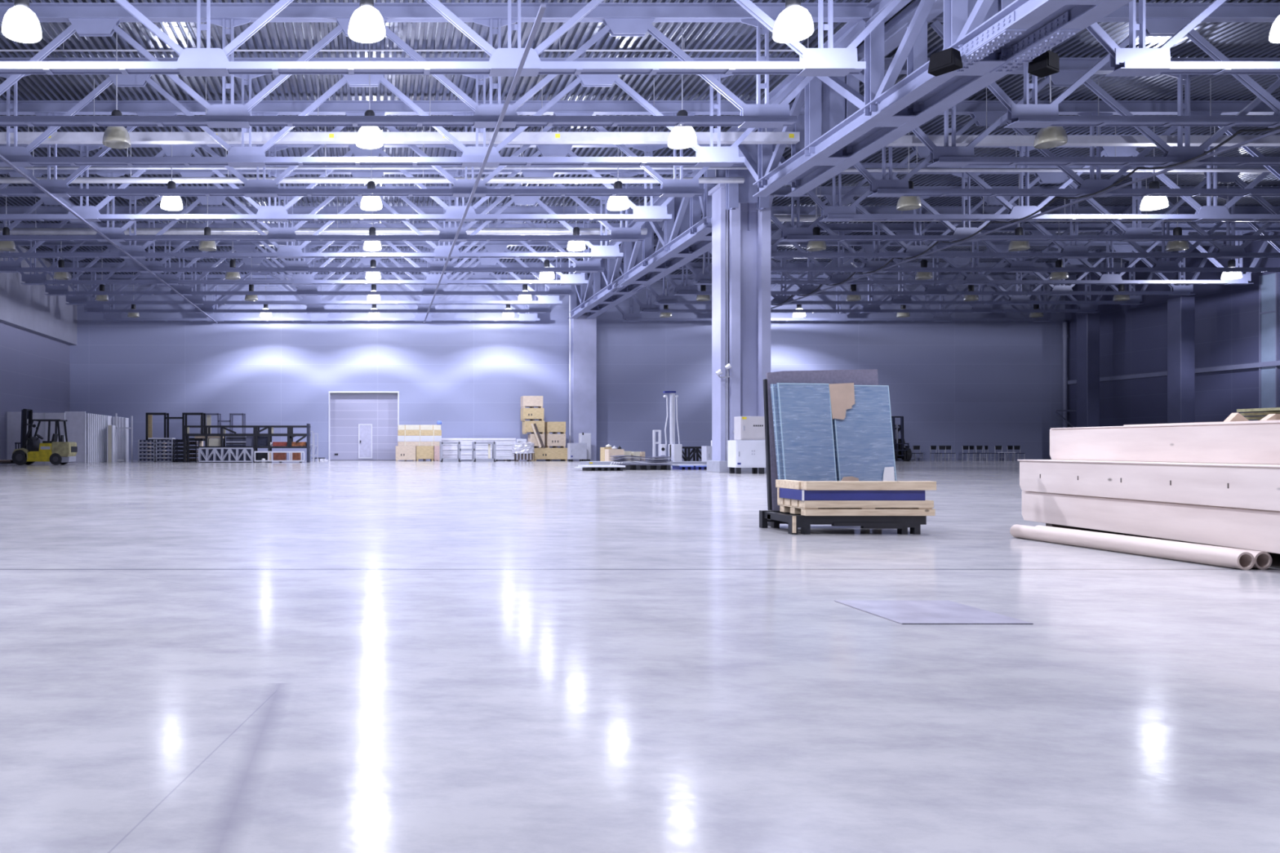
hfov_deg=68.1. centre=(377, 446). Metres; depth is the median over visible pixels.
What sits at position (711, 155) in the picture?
roof truss
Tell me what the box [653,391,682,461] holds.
lift
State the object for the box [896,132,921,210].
lamp
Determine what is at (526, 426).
wooden crate
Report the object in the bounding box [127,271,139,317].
lamp
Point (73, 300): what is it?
roof truss
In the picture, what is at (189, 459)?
tray
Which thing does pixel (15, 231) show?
roof truss
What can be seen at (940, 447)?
chair
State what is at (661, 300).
roof truss
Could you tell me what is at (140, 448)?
pallet
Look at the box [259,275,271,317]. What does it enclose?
lamp
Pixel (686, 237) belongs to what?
girder
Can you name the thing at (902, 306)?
lamp
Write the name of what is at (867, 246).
roof truss
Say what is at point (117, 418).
wall panel
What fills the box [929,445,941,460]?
chair
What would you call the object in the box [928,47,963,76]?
loudspeaker
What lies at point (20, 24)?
lamp
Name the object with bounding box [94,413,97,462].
wall panel
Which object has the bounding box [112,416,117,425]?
wall panel
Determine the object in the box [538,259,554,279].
lamp
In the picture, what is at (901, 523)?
transport skid
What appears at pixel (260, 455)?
sheet
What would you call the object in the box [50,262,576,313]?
roof truss
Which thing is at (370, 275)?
lamp
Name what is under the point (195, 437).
plank
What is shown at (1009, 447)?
chair
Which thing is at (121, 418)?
wall panel
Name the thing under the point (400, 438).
wrapped bundle
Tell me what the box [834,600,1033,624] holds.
floor plate
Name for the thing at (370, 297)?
lamp
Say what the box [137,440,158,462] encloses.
pallets
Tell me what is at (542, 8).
tie
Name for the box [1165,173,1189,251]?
lamp
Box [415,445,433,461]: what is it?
wooden crate
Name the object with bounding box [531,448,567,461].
wooden crate
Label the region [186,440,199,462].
pallets
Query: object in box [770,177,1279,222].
roof truss
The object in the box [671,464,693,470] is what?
pallet
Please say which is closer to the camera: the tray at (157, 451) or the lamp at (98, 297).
the lamp at (98, 297)
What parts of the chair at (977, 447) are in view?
backrest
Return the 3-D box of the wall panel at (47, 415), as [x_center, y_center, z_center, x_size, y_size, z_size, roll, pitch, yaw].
[-16.757,-0.414,46.530,1.056,2.627,0.100,0,0,0]
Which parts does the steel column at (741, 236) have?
head plate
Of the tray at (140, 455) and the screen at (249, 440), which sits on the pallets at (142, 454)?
the tray at (140, 455)
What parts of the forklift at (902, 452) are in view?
mast rail, load backrest, mast rail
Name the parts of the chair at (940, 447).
backrest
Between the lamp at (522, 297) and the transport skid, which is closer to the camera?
the transport skid
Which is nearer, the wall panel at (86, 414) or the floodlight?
the floodlight
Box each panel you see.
[7,411,21,459]
[31,413,44,463]
[44,413,65,463]
[65,411,85,462]
[85,413,89,462]
[88,413,90,462]
[90,413,97,462]
[93,413,94,462]
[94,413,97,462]
[97,414,98,462]
[98,414,100,462]
[100,414,102,462]
[102,415,104,462]
[104,415,110,462]
[106,415,111,425]
[106,425,115,462]
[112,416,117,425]
[116,417,119,462]
[120,417,124,462]
[123,417,128,462]
[770,382,836,488]
[831,385,897,480]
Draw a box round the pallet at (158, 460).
[157,458,173,461]
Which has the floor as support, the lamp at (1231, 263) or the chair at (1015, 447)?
the chair at (1015, 447)
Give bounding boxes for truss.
[0,0,901,76]
[0,2,871,128]
[0,57,804,166]
[0,77,799,143]
[0,100,756,197]
[0,126,744,183]
[0,143,724,222]
[0,165,693,241]
[0,186,663,258]
[0,198,647,235]
[0,206,635,272]
[0,222,625,284]
[13,240,608,295]
[31,250,591,304]
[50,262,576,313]
[71,274,563,321]
[198,447,253,462]
[615,274,1077,321]
[622,250,1171,304]
[622,262,1126,313]
[653,238,1225,295]
[661,222,1279,284]
[682,446,701,461]
[701,206,1279,272]
[769,186,1279,258]
[770,162,1279,241]
[773,134,1279,222]
[853,100,1279,197]
[884,57,1279,166]
[886,77,1279,146]
[929,2,1279,128]
[1085,0,1279,76]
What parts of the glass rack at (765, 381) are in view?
rail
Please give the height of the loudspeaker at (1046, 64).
0.360 m
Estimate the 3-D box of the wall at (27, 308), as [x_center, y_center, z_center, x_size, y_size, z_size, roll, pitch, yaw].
[-18.975,-8.400,20.950,0.450,4.200,69.900,0,0,0]
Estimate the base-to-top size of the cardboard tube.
0.130 m
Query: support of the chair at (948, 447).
on the floor
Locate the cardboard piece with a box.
[828,382,854,419]
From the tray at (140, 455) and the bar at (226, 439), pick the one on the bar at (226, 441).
the bar at (226, 439)
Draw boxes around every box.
[208,438,220,446]
[273,453,286,460]
[292,453,300,460]
[397,425,440,430]
[397,430,441,435]
[397,441,439,445]
[733,416,764,439]
[1196,413,1279,422]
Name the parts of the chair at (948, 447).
backrest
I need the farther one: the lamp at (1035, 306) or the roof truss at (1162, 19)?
the lamp at (1035, 306)
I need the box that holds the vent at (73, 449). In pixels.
[71,446,77,452]
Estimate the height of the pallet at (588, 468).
0.190 m
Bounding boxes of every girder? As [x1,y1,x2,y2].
[568,165,725,318]
[723,0,1132,209]
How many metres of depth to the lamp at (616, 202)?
28.37 m
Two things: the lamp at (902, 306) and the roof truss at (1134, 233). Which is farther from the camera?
the lamp at (902, 306)
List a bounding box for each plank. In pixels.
[194,435,223,438]
[530,423,541,447]
[533,423,544,447]
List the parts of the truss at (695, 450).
post, rail, post, post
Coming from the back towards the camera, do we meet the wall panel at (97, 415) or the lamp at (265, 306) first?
the lamp at (265, 306)
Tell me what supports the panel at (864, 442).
on the transport skid
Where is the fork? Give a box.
[0,459,13,462]
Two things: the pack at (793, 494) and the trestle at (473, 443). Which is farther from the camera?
the trestle at (473, 443)
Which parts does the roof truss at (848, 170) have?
hanger rod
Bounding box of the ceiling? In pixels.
[0,0,1279,274]
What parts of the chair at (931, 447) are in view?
backrest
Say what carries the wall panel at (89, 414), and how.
on the floor
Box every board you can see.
[147,437,175,439]
[766,368,878,510]
[1123,419,1279,426]
[1236,407,1279,412]
[1240,411,1279,415]
[1244,416,1265,419]
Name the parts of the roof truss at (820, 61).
gusset plate, gusset plate, gusset plate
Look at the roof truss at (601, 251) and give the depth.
36.28 m
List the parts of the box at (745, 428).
door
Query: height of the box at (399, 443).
0.264 m
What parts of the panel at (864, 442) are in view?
cardboard strip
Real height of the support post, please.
1.190 m
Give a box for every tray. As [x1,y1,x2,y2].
[139,454,155,457]
[157,451,173,453]
[157,454,173,457]
[188,457,198,461]
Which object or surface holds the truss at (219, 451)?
on the floor
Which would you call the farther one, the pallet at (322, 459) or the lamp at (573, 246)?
the pallet at (322, 459)
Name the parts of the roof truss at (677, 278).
gusset plate, gusset plate, gusset plate, gusset plate, gusset plate, gusset plate, gusset plate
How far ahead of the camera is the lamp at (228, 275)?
40.38 m
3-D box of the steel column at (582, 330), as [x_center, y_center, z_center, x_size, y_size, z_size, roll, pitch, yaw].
[12.536,-4.349,55.020,1.663,10.498,1.360,0,0,0]
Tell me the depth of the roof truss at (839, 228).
42.29 m
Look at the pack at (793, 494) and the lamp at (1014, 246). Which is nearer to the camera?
the pack at (793, 494)
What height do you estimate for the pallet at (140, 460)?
0.151 m
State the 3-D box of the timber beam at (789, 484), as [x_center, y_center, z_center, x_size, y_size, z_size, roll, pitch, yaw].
[4.386,0.407,9.473,0.120,0.084,0.535,0,0,0]
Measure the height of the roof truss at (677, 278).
2.852 m
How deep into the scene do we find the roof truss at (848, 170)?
28.85 m
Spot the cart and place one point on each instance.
(116, 428)
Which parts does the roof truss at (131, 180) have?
hanger rod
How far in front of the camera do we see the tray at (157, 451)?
50.06 m
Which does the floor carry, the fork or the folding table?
the folding table
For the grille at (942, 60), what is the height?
0.260 m
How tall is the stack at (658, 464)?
0.544 m
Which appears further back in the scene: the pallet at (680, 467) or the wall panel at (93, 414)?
the wall panel at (93, 414)
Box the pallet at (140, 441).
[139,440,155,442]
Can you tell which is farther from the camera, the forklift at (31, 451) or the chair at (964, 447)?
the chair at (964, 447)
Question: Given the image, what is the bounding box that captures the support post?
[199,440,203,446]
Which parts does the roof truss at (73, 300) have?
gusset plate, gusset plate, gusset plate, gusset plate, gusset plate, gusset plate, gusset plate, gusset plate, gusset plate, gusset plate, gusset plate, gusset plate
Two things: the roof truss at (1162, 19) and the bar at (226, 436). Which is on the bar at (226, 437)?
the bar at (226, 436)
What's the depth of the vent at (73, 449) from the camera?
43.31 m
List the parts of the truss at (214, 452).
rail, rail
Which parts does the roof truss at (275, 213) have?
gusset plate, gusset plate, gusset plate, gusset plate, gusset plate, gusset plate, gusset plate, gusset plate, gusset plate, gusset plate, gusset plate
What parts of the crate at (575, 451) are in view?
door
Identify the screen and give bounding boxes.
[245,436,253,446]
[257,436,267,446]
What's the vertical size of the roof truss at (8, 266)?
2.852 m
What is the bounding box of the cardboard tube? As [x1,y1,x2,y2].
[1035,524,1271,569]
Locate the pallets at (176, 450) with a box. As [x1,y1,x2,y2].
[173,439,186,462]
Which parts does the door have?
wicket frame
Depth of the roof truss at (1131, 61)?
18.28 m
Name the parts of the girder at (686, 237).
web plate, batten plate, web plate, batten plate, splice plate, batten plate, web plate, batten plate, splice plate, batten plate, web plate, batten plate, batten plate, web plate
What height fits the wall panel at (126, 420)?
2.526 m
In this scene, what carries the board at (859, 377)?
on the glass rack at (765, 381)
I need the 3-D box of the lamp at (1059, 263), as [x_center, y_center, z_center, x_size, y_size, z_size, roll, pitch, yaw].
[30.800,-9.033,40.500,0.690,2.925,0.690,0,0,0]
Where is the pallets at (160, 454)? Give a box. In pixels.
[155,440,176,462]
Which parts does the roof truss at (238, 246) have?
gusset plate, gusset plate, gusset plate, gusset plate, gusset plate, gusset plate, gusset plate, gusset plate, gusset plate, gusset plate, gusset plate, gusset plate, gusset plate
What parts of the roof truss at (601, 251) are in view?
gusset plate, gusset plate, gusset plate, gusset plate, gusset plate, gusset plate, gusset plate, gusset plate, gusset plate, gusset plate, gusset plate, gusset plate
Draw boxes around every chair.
[912,445,922,461]
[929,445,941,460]
[937,445,948,461]
[944,445,955,460]
[961,445,973,461]
[968,445,980,460]
[975,445,986,461]
[983,445,995,460]
[994,445,1005,461]
[1006,445,1017,460]
[1013,445,1025,461]
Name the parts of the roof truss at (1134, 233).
gusset plate, gusset plate, gusset plate, gusset plate, gusset plate, gusset plate, gusset plate, gusset plate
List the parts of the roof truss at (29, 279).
gusset plate, gusset plate, gusset plate, gusset plate, gusset plate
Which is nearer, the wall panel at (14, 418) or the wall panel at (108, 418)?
the wall panel at (14, 418)
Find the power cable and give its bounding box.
[771,125,1279,305]
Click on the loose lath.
(793, 517)
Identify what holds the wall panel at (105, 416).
on the floor
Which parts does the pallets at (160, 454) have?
tier frame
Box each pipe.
[0,126,748,169]
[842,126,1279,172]
[1009,524,1254,569]
[1062,321,1068,427]
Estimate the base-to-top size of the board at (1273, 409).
0.025 m
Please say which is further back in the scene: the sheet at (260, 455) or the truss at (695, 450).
the sheet at (260, 455)
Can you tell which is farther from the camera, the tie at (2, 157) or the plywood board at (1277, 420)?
the tie at (2, 157)
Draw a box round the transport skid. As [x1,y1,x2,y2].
[759,510,926,534]
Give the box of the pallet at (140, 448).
[139,447,155,449]
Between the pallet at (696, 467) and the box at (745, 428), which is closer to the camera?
the box at (745, 428)
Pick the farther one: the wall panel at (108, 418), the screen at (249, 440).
the wall panel at (108, 418)
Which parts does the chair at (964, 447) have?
backrest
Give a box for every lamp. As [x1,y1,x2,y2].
[0,173,15,251]
[1,0,41,43]
[53,259,69,279]
[95,284,109,301]
[102,32,130,149]
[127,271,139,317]
[160,126,182,210]
[198,183,216,251]
[225,259,239,279]
[244,284,257,301]
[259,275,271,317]
[347,0,385,43]
[355,43,383,149]
[360,148,382,210]
[363,210,381,251]
[365,259,380,279]
[367,284,380,301]
[368,304,380,317]
[502,272,514,317]
[518,284,531,301]
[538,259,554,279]
[567,226,585,251]
[607,126,629,210]
[659,304,671,317]
[667,27,697,149]
[696,253,710,301]
[773,0,813,43]
[792,304,805,317]
[806,186,826,251]
[845,245,861,301]
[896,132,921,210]
[896,304,910,317]
[915,259,933,279]
[963,245,978,301]
[1008,173,1030,251]
[1029,275,1043,317]
[1033,48,1067,149]
[1049,222,1068,279]
[1112,257,1129,301]
[1139,126,1168,210]
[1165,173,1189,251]
[1221,258,1242,279]
[1268,15,1279,43]
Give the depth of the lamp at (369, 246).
34.37 m
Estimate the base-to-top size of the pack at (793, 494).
0.105 m
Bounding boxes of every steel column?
[567,294,596,461]
[706,183,773,472]
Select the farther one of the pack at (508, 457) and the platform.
the pack at (508, 457)
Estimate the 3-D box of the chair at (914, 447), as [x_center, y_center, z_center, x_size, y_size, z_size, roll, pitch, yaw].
[32.756,0.441,54.345,0.420,0.922,0.450,0,0,11]
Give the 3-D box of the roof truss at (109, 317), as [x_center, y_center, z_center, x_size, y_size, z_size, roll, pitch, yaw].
[-3.500,-9.074,54.900,30.400,2.852,0.400,0,0,0]
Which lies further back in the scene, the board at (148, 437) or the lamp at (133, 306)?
the lamp at (133, 306)
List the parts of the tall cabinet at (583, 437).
door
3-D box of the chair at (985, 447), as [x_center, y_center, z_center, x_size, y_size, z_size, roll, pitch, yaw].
[37.516,0.441,54.963,0.420,0.922,0.450,0,0,-29]
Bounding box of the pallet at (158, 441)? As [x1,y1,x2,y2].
[157,440,173,442]
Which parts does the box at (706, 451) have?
door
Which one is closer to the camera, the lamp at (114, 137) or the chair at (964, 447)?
the lamp at (114, 137)
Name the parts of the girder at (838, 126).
web plate, batten plate, web plate, batten plate, batten plate, web plate, splice plate, splice plate, batten plate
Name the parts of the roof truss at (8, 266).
gusset plate, gusset plate, gusset plate, gusset plate, gusset plate, gusset plate, gusset plate, gusset plate, gusset plate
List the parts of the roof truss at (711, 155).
gusset plate, gusset plate, gusset plate, gusset plate, gusset plate, gusset plate, gusset plate, gusset plate, gusset plate, gusset plate, gusset plate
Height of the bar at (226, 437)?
0.085 m
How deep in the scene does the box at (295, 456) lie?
48.95 m
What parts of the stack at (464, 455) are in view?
panel, panel, panel, panel, panel, panel, panel, panel, panel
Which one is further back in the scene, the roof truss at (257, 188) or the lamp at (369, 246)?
the lamp at (369, 246)
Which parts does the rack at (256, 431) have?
post, post, post, post, post, post, rail, rail, rail, post, post, post, post, post, post, post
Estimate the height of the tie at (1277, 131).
0.055 m
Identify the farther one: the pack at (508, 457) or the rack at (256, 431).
the pack at (508, 457)
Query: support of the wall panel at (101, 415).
on the floor
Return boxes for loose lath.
[792,515,795,533]
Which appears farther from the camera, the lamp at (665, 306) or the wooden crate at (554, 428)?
the wooden crate at (554, 428)
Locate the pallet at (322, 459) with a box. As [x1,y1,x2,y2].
[311,457,325,461]
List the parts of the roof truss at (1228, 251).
gusset plate, gusset plate, gusset plate, gusset plate, gusset plate, gusset plate, gusset plate, gusset plate, gusset plate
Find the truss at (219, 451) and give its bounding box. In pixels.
[200,448,251,462]
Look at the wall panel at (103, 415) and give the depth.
50.21 m
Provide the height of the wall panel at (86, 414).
2.692 m
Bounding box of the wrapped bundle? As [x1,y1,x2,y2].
[397,435,441,441]
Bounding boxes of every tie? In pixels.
[0,154,217,323]
[422,4,546,323]
[770,128,1279,309]
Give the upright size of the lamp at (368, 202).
2.925 m
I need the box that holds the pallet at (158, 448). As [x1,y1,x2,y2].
[157,447,173,449]
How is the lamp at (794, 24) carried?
hanging from the ceiling
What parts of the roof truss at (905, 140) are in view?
hanger rod, hanger rod, hanger rod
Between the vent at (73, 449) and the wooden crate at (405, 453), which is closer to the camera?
the vent at (73, 449)
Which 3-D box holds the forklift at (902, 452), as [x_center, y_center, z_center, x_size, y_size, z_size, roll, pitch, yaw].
[31.088,-0.440,54.120,1.260,2.680,3.540,0,0,0]
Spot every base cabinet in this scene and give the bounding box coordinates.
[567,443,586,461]
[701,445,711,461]
[727,440,765,474]
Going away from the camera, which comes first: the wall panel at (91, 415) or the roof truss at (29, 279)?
the roof truss at (29, 279)
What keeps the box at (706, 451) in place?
on the floor
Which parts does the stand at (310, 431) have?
post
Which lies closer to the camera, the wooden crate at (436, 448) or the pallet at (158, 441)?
the pallet at (158, 441)
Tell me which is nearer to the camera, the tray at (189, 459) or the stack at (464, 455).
the tray at (189, 459)
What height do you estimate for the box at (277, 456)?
0.485 m
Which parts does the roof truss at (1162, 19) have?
gusset plate, gusset plate, gusset plate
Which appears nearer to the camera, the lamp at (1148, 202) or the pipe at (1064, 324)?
the lamp at (1148, 202)
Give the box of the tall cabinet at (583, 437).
[578,432,591,461]
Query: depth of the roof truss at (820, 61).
18.27 m
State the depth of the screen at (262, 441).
49.36 m
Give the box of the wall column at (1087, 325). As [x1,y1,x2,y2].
[1076,314,1099,427]
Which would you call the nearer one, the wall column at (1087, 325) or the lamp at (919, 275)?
the lamp at (919, 275)
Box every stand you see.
[310,431,313,462]
[313,433,318,462]
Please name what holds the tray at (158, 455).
on the pallets at (160, 454)
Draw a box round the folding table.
[997,452,1016,461]
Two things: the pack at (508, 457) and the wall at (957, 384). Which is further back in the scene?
the wall at (957, 384)
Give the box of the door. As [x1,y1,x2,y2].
[328,391,399,460]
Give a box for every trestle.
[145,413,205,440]
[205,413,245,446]
[440,441,495,462]
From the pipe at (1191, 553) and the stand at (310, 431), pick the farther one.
the stand at (310, 431)
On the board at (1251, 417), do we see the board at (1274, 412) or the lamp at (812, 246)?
the board at (1274, 412)
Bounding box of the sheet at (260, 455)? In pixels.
[257,453,271,462]
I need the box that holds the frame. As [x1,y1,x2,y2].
[254,451,304,462]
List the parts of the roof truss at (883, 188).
gusset plate, gusset plate, gusset plate, gusset plate, gusset plate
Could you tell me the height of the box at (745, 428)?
0.762 m
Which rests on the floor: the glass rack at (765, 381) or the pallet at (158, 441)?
the glass rack at (765, 381)
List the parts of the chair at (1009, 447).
backrest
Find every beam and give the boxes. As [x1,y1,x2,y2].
[272,441,287,446]
[291,441,306,446]
[775,480,800,489]
[800,480,936,490]
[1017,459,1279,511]
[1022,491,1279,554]
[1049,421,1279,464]
[1067,272,1279,416]
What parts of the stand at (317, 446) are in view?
post, post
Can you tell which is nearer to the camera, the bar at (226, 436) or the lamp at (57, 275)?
the lamp at (57, 275)
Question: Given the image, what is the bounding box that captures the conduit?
[0,37,808,51]
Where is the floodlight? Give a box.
[715,363,731,377]
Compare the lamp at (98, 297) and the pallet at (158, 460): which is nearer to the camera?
the lamp at (98, 297)
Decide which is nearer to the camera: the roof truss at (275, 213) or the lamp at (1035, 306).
the roof truss at (275, 213)
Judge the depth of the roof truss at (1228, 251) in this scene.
36.28 m
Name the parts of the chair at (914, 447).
backrest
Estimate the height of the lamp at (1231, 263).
2.925 m
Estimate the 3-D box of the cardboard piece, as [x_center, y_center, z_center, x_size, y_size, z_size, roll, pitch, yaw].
[5.200,-0.501,10.026,0.279,0.415,0.046,0,0,0]
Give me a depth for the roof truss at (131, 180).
29.33 m
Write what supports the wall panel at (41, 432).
on the floor
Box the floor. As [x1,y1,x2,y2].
[0,460,1279,852]
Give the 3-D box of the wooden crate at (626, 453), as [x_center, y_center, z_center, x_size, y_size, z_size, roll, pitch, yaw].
[12.987,0.583,46.890,0.332,0.634,0.820,0,0,0]
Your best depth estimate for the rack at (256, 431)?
49.16 m
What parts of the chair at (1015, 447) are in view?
backrest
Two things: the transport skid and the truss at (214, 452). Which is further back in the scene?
the truss at (214, 452)
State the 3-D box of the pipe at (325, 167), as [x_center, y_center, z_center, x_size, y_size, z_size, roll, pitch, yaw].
[-3.350,-9.738,29.000,30.700,1.564,0.090,0,0,0]
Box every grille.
[929,49,951,70]
[1048,52,1059,69]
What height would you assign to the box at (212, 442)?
0.418 m
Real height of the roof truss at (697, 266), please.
2.852 m
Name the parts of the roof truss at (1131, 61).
gusset plate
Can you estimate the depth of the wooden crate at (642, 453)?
46.78 m
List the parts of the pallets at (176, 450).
post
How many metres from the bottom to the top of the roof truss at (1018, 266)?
2.852 m
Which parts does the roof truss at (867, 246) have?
gusset plate, gusset plate, gusset plate, gusset plate, gusset plate, gusset plate, gusset plate, gusset plate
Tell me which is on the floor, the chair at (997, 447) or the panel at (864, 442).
the chair at (997, 447)
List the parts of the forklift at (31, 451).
load backrest, mast rail, mast rail, guard post, mast rail, guard post, guard post, seat, guard post, guard post, guard post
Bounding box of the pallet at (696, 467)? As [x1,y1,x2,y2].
[691,464,706,470]
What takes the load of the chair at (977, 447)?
on the floor
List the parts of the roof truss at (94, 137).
hanger rod, hanger rod, hanger rod, hanger rod, hanger rod, hanger rod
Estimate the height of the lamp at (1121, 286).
2.925 m
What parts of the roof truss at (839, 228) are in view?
gusset plate, gusset plate, gusset plate, gusset plate, gusset plate, gusset plate, gusset plate, gusset plate, gusset plate, gusset plate, gusset plate, gusset plate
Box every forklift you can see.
[0,408,77,465]
[891,416,915,461]
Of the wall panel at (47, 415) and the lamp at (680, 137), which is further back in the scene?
the wall panel at (47, 415)
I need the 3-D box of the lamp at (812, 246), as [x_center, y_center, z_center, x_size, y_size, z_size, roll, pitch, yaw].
[16.900,-9.033,34.500,0.690,2.925,0.690,0,0,0]
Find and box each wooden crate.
[395,445,415,461]
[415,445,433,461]
[433,445,439,461]
[520,395,542,408]
[520,408,543,421]
[522,420,544,434]
[528,434,544,448]
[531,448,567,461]
[544,422,565,434]
[544,434,565,448]
[600,447,612,461]
[604,448,624,461]
[624,451,631,461]
[631,451,639,461]
[640,451,644,461]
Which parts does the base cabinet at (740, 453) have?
door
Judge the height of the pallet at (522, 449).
1.320 m
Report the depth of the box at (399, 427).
53.60 m
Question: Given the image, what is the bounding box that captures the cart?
[115,413,133,462]
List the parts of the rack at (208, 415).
rail, post, post, post, rail, post, post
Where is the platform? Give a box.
[580,461,706,465]
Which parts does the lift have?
frame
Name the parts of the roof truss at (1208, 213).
gusset plate, gusset plate, gusset plate, gusset plate, gusset plate, gusset plate, gusset plate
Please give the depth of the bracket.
54.57 m
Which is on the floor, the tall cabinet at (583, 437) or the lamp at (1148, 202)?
the tall cabinet at (583, 437)
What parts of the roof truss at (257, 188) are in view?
gusset plate, gusset plate, gusset plate, gusset plate, gusset plate, gusset plate, gusset plate, gusset plate, gusset plate, gusset plate, gusset plate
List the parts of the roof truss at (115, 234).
gusset plate, gusset plate, gusset plate, gusset plate, gusset plate, gusset plate, gusset plate, gusset plate, gusset plate, gusset plate, gusset plate, gusset plate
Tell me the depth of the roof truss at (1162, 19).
21.28 m
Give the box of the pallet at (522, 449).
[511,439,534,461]
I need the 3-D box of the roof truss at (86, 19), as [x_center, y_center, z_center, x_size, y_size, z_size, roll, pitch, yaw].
[-3.500,-9.074,21.340,30.400,2.852,0.400,0,0,0]
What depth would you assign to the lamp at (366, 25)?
16.37 m
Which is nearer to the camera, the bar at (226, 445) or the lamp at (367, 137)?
the lamp at (367, 137)
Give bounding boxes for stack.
[441,438,515,460]
[609,455,672,470]
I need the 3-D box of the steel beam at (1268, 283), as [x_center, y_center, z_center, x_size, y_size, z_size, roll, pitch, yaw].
[42.820,-4.085,37.950,0.160,8.354,35.900,0,0,0]
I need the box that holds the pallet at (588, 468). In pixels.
[574,465,625,471]
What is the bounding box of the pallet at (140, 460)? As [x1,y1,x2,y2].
[139,458,155,461]
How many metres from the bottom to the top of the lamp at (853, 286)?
2.925 m
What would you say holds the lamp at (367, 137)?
hanging from the ceiling
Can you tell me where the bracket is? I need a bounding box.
[1054,409,1076,427]
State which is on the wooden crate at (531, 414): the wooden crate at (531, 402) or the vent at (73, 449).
the wooden crate at (531, 402)
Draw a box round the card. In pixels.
[883,466,894,480]
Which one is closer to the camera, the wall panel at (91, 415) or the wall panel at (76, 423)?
the wall panel at (76, 423)
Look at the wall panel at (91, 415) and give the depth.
49.27 m
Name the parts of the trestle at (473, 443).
post, rail, rail, post, post, link rail, sill rail, post, post, rail, rail, post, post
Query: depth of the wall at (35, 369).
49.47 m
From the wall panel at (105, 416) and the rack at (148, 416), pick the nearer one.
the wall panel at (105, 416)
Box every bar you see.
[226,435,247,437]
[226,437,245,439]
[226,439,245,440]
[226,440,245,442]
[226,444,245,446]
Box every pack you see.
[495,454,512,461]
[777,488,925,500]
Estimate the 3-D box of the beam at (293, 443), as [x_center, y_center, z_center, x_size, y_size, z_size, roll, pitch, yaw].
[-4.375,-0.107,49.600,0.863,0.242,0.600,0,0,0]
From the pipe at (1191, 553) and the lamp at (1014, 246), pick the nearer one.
the pipe at (1191, 553)
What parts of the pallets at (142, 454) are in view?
post, tier frame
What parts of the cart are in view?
post, post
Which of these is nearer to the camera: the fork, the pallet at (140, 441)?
the fork
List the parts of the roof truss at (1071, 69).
gusset plate, gusset plate, gusset plate, gusset plate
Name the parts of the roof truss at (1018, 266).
gusset plate, gusset plate, gusset plate, gusset plate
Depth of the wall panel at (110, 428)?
50.00 m
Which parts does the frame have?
rail, rail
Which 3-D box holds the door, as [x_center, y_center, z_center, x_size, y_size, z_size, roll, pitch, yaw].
[-0.859,-1.257,56.050,4.392,4.314,0.360,0,0,0]
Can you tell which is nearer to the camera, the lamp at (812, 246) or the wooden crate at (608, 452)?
the lamp at (812, 246)
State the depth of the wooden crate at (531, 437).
53.70 m
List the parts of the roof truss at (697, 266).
gusset plate, gusset plate, gusset plate, gusset plate, gusset plate, gusset plate, gusset plate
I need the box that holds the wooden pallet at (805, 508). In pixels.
[777,497,935,515]
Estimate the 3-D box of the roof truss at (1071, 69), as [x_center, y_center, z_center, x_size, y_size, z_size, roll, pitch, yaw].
[27.900,-9.074,24.340,29.800,2.852,0.400,0,0,0]
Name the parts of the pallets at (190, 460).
post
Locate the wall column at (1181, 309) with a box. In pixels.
[1167,296,1195,423]
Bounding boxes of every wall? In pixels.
[0,245,76,345]
[0,322,70,459]
[70,280,1065,460]
[1065,231,1279,427]
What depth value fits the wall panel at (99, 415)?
49.89 m
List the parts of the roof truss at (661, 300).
gusset plate, gusset plate, gusset plate, gusset plate, gusset plate, gusset plate, gusset plate, gusset plate, gusset plate, gusset plate, gusset plate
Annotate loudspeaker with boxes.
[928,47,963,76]
[1027,49,1059,77]
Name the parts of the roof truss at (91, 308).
gusset plate, gusset plate, gusset plate, gusset plate, gusset plate, gusset plate, gusset plate, gusset plate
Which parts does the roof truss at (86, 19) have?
gusset plate, gusset plate, gusset plate, gusset plate, gusset plate, gusset plate, gusset plate, gusset plate, gusset plate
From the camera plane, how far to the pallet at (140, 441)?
50.06 m
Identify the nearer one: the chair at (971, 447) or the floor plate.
the floor plate
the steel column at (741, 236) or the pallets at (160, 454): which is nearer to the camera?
the steel column at (741, 236)
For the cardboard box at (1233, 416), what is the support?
on the plywood board at (1277, 420)
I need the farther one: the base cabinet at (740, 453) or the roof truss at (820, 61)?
the base cabinet at (740, 453)
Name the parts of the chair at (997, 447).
backrest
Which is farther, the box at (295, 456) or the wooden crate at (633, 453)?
the box at (295, 456)
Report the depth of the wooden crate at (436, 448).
53.60 m
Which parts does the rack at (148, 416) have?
post, rail, post, post, link rail, post, post, rail, rail, post, post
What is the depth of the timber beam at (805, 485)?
9.08 m
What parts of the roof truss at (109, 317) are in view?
gusset plate, gusset plate, gusset plate, gusset plate, gusset plate, gusset plate, gusset plate, gusset plate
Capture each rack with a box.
[183,423,310,462]
[763,378,787,526]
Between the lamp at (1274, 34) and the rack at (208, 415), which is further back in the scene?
the rack at (208, 415)

